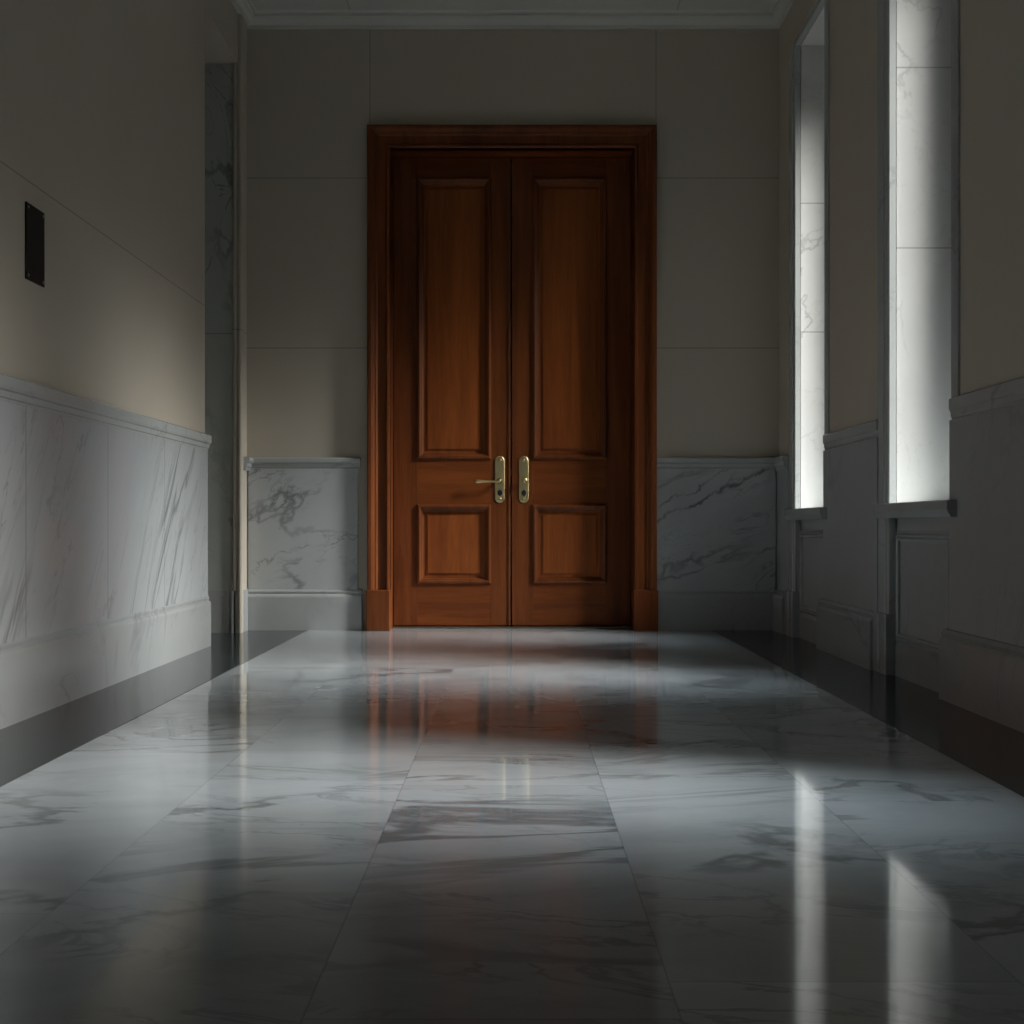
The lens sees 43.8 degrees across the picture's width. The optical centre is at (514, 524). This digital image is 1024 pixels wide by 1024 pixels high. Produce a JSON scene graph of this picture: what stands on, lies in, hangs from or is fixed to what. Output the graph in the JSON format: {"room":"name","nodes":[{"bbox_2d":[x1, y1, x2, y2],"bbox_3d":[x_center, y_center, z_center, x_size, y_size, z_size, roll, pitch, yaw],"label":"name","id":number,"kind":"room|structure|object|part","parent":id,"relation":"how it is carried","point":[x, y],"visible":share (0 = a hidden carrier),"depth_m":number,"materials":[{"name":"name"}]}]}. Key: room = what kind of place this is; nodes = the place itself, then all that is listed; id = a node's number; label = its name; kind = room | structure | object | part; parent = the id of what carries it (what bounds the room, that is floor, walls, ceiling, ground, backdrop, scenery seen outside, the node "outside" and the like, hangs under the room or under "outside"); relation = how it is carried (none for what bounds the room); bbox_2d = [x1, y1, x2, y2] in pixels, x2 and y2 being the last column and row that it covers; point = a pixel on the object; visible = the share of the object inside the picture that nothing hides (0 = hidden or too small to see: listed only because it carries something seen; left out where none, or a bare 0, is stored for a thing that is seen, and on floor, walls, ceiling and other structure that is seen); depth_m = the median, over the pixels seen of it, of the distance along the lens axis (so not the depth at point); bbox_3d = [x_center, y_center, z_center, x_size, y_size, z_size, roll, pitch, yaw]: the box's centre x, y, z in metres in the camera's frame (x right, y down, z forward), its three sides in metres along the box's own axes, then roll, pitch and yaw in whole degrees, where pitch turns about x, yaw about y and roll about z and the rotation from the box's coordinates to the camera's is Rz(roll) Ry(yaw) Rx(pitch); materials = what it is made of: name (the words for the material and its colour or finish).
{"room":"marble hallway","nodes":[
{"label":"marble hallway","id":0,"kind":"room"},
{"bbox_2d":[0,0,237,643],"bbox_3d":[-2.336,-1.350,2.650,1.128,4.100,11.700,0,0,0],"label":"wall","id":1,"kind":"structure","parent":0,"point":[116,116],"depth_m":5.70,"materials":[{"name":"paint"}]},
{"bbox_2d":[25,201,44,287],"bbox_3d":[-1.785,-1.041,4.745,0.010,0.282,0.180,0,0,0],"label":"wall plaque","id":2,"kind":"object","parent":1,"relation":"attached to","point":[34,218],"visible":1,"depth_m":4.73,"materials":[{"name":"metal"}]},
{"bbox_3d":[-1.781,0.005,2.080,0.018,0.870,10.560,0,0,0],"label":"dado panel","id":3,"kind":"part","parent":1,"relation":"part of","materials":[{"name":"stone"}]},
{"bbox_2d":[0,596,210,729],"bbox_3d":[-1.776,0.550,2.087,0.035,0.300,10.575,0,0,0],"label":"baseboard","id":4,"kind":"structure","parent":1,"relation":"attached to","point":[39,674],"depth_m":5.30,"materials":[{"name":"stone"}]},
{"bbox_2d":[0,373,211,449],"bbox_3d":[-1.774,-0.470,2.086,0.039,0.100,10.572,0,0,0],"label":"chair rail","id":5,"kind":"object","parent":1,"relation":"attached to","point":[14,390],"visible":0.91,"depth_m":5.30,"materials":[{"name":"stone"}]},
{"bbox_2d":[233,14,246,632],"bbox_3d":[-1.797,-1.300,8.338,0.058,4.000,0.204,0,0,0],"label":"door frame","id":6,"kind":"structure","parent":1,"relation":"attached to","point":[240,68],"depth_m":8.24,"materials":[{"name":"stone"}]},
{"bbox_2d":[231,0,793,28],"bbox_3d":[-0.015,-3.353,2.650,3.550,0.095,11.700,0,0,0],"label":"crown molding","id":7,"kind":"structure","parent":1,"relation":"attached to","point":[773,18],"depth_m":8.45,"materials":[{"name":"paint"}]},
{"bbox_2d":[0,629,1023,1023],"bbox_3d":[-0.170,0.799,2.850,5.460,0.201,12.500,0,0,0],"label":"floor","id":8,"kind":"structure","parent":0,"point":[394,826],"depth_m":2.84,"materials":[{"name":"white stone"}]},
{"bbox_2d":[392,625,631,628],"bbox_3d":[-0.020,0.694,8.690,1.620,0.012,0.180,0,0,0],"label":"threshold","id":9,"kind":"object","parent":8,"relation":"on","point":[394,626],"visible":0.98,"depth_m":8.60,"materials":[{"name":"metal"}]},
{"bbox_2d":[247,29,778,629],"bbox_3d":[-0.170,-1.350,8.689,5.460,4.100,0.422,0,0,0],"label":"wall","id":10,"kind":"structure","parent":0,"point":[711,96],"depth_m":8.50,"materials":[{"name":"paint"}]},
{"bbox_2d":[208,589,247,632],"bbox_3d":[-2.246,0.562,8.371,0.948,0.275,0.257,0,0,0],"label":"baseboard","id":11,"kind":"structure","parent":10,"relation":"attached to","point":[224,604],"depth_m":8.26,"materials":[{"name":"stone"}]},
{"bbox_2d":[243,457,360,470],"bbox_3d":[-1.403,-0.404,8.416,0.751,0.087,0.173,0,0,0],"label":"chair rail","id":12,"kind":"object","parent":10,"relation":"attached to","point":[249,463],"visible":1,"depth_m":8.47,"materials":[{"name":"stone"}]},
{"bbox_3d":[-1.411,0.033,8.489,0.731,0.815,0.022,0,0,0],"label":"dado panel","id":13,"kind":"part","parent":10,"relation":"part of","materials":[{"name":"stone"}]},
{"bbox_2d":[248,589,361,630],"bbox_3d":[-1.396,0.562,8.480,0.758,0.275,0.045,0,0,0],"label":"baseboard","id":14,"kind":"structure","parent":10,"relation":"attached to","point":[268,609],"depth_m":8.46,"materials":[{"name":"stone"}]},
{"bbox_2d":[366,125,657,630],"bbox_3d":[-0.020,-0.975,8.609,1.932,3.350,0.382,0,0,0],"label":"door surround","id":15,"kind":"object","parent":10,"relation":"attached to","point":[385,143],"visible":0.97,"depth_m":8.46,"materials":[{"name":"brown wood"}]},
{"bbox_2d":[394,158,509,624],"bbox_3d":[-0.428,-0.907,8.652,0.793,3.178,0.126,0,0,0],"label":"door","id":16,"kind":"structure","parent":15,"relation":"attached to","point":[452,215],"depth_m":8.67,"materials":[{"name":"brown wood"}]},
{"bbox_3d":[-0.414,-1.403,8.667,0.504,1.913,0.044,0,0,0],"label":"panel moulding","id":17,"kind":"part","parent":16,"relation":"part of","materials":[{"name":"brown wood"}]},
{"bbox_3d":[-0.414,0.130,8.667,0.504,0.540,0.044,0,0,0],"label":"panel moulding","id":18,"kind":"part","parent":16,"relation":"part of","materials":[{"name":"brown wood"}]},
{"bbox_3d":[-0.414,-1.403,8.691,0.456,1.865,0.028,0,0,0],"label":"panel","id":19,"kind":"part","parent":16,"relation":"part of","materials":[{"name":"brown wood"}]},
{"bbox_3d":[-0.414,0.130,8.691,0.456,0.492,0.028,0,0,0],"label":"panel","id":20,"kind":"part","parent":16,"relation":"part of","materials":[{"name":"brown wood"}]},
{"bbox_3d":[-0.414,-2.425,8.690,0.496,0.141,0.049,0,0,0],"label":"rail","id":21,"kind":"part","parent":16,"relation":"part of","materials":[{"name":"brown wood"}]},
{"bbox_3d":[-0.414,-0.293,8.690,0.496,0.314,0.049,0,0,0],"label":"rail","id":22,"kind":"part","parent":16,"relation":"part of","materials":[{"name":"brown wood"}]},
{"bbox_3d":[-0.414,0.539,8.690,0.496,0.286,0.049,0,0,0],"label":"rail","id":23,"kind":"part","parent":16,"relation":"part of","materials":[{"name":"brown wood"}]},
{"bbox_3d":[-0.179,-0.298,8.624,0.190,0.038,0.068,0,0,0],"label":"lever","id":24,"kind":"part","parent":16,"relation":"part of","materials":[{"name":"gold metal"}]},
{"bbox_3d":[-0.103,-0.310,8.661,0.066,0.316,0.009,0,0,0],"label":"handle plate","id":25,"kind":"part","parent":16,"relation":"part of","materials":[{"name":"gold metal"}]},
{"bbox_2d":[512,158,629,624],"bbox_3d":[0.383,-0.907,8.653,0.805,3.178,0.124,0,0,0],"label":"door","id":26,"kind":"structure","parent":15,"relation":"attached to","point":[571,216],"depth_m":8.67,"materials":[{"name":"brown wood"}]},
{"bbox_3d":[0.060,-0.310,8.661,0.066,0.316,0.009,0,0,0],"label":"handle plate","id":27,"kind":"part","parent":26,"relation":"part of","materials":[{"name":"gold metal"}]},
{"bbox_3d":[0.066,-0.302,8.624,0.042,0.042,0.067,0,0,0],"label":"knob","id":28,"kind":"part","parent":26,"relation":"part of","materials":[{"name":"gold metal"}]},
{"bbox_3d":[0.372,-2.425,8.690,0.498,0.141,0.049,0,0,0],"label":"rail","id":29,"kind":"part","parent":26,"relation":"part of","materials":[{"name":"brown wood"}]},
{"bbox_3d":[0.372,-0.293,8.690,0.498,0.314,0.049,0,0,0],"label":"rail","id":30,"kind":"part","parent":26,"relation":"part of","materials":[{"name":"brown wood"}]},
{"bbox_3d":[0.372,0.539,8.690,0.498,0.286,0.049,0,0,0],"label":"rail","id":31,"kind":"part","parent":26,"relation":"part of","materials":[{"name":"brown wood"}]},
{"bbox_3d":[0.372,-1.403,8.691,0.458,1.865,0.028,0,0,0],"label":"panel","id":32,"kind":"part","parent":26,"relation":"part of","materials":[{"name":"brown wood"}]},
{"bbox_3d":[0.372,0.130,8.691,0.458,0.492,0.028,0,0,0],"label":"panel","id":33,"kind":"part","parent":26,"relation":"part of","materials":[{"name":"brown wood"}]},
{"bbox_3d":[0.372,-1.403,8.667,0.506,1.913,0.044,0,0,0],"label":"panel moulding","id":34,"kind":"part","parent":26,"relation":"part of","materials":[{"name":"brown wood"}]},
{"bbox_3d":[0.372,0.130,8.667,0.506,0.540,0.044,0,0,0],"label":"panel moulding","id":35,"kind":"part","parent":26,"relation":"part of","materials":[{"name":"brown wood"}]},
{"bbox_3d":[1.339,0.033,8.489,0.793,0.815,0.022,0,0,0],"label":"dado panel","id":36,"kind":"part","parent":10,"relation":"part of","materials":[{"name":"stone"}]},
{"bbox_2d":[658,589,784,633],"bbox_3d":[1.345,0.562,8.332,0.806,0.275,0.343,0,0,0],"label":"baseboard","id":37,"kind":"structure","parent":10,"relation":"attached to","point":[677,610],"depth_m":8.46,"materials":[{"name":"stone"}]},
{"bbox_2d":[252,0,773,9],"bbox_3d":[-0.170,-3.500,2.850,5.460,0.200,12.500,0,0,0],"label":"ceiling","id":38,"kind":"structure","parent":0,"point":[259,4],"depth_m":8.33,"materials":[{"name":"paint"}]},
{"bbox_2d":[776,0,1023,646],"bbox_3d":[2.150,-1.350,2.650,0.820,4.100,11.700,0,0,0],"label":"wall","id":39,"kind":"structure","parent":0,"point":[986,449],"depth_m":5.03,"materials":[{"name":"paint"}]},
{"bbox_3d":[1.751,0.060,8.325,0.018,0.880,0.350,0,0,0],"label":"dado panel","id":40,"kind":"part","parent":39,"relation":"part of","materials":[{"name":"stone"}]},
{"bbox_2d":[816,598,872,669],"bbox_3d":[1.730,0.557,6.680,0.043,0.285,1.100,0,0,0],"label":"baseboard","id":41,"kind":"structure","parent":39,"relation":"attached to","point":[843,631],"depth_m":6.59,"materials":[{"name":"stone"}]},
{"bbox_3d":[1.750,0.040,6.665,0.020,0.920,1.070,0,0,0],"label":"dado panel","id":42,"kind":"part","parent":39,"relation":"part of","materials":[{"name":"stone"}]},
{"bbox_2d":[939,628,1023,732],"bbox_3d":[1.730,0.557,4.360,0.043,0.285,1.560,0,0,0],"label":"baseboard","id":43,"kind":"structure","parent":39,"relation":"attached to","point":[982,676],"depth_m":4.65,"materials":[{"name":"stone"}]},
{"bbox_3d":[1.750,0.040,4.345,0.020,0.920,1.530,0,0,0],"label":"dado panel","id":44,"kind":"part","parent":39,"relation":"part of","materials":[{"name":"stone"}]}
]}

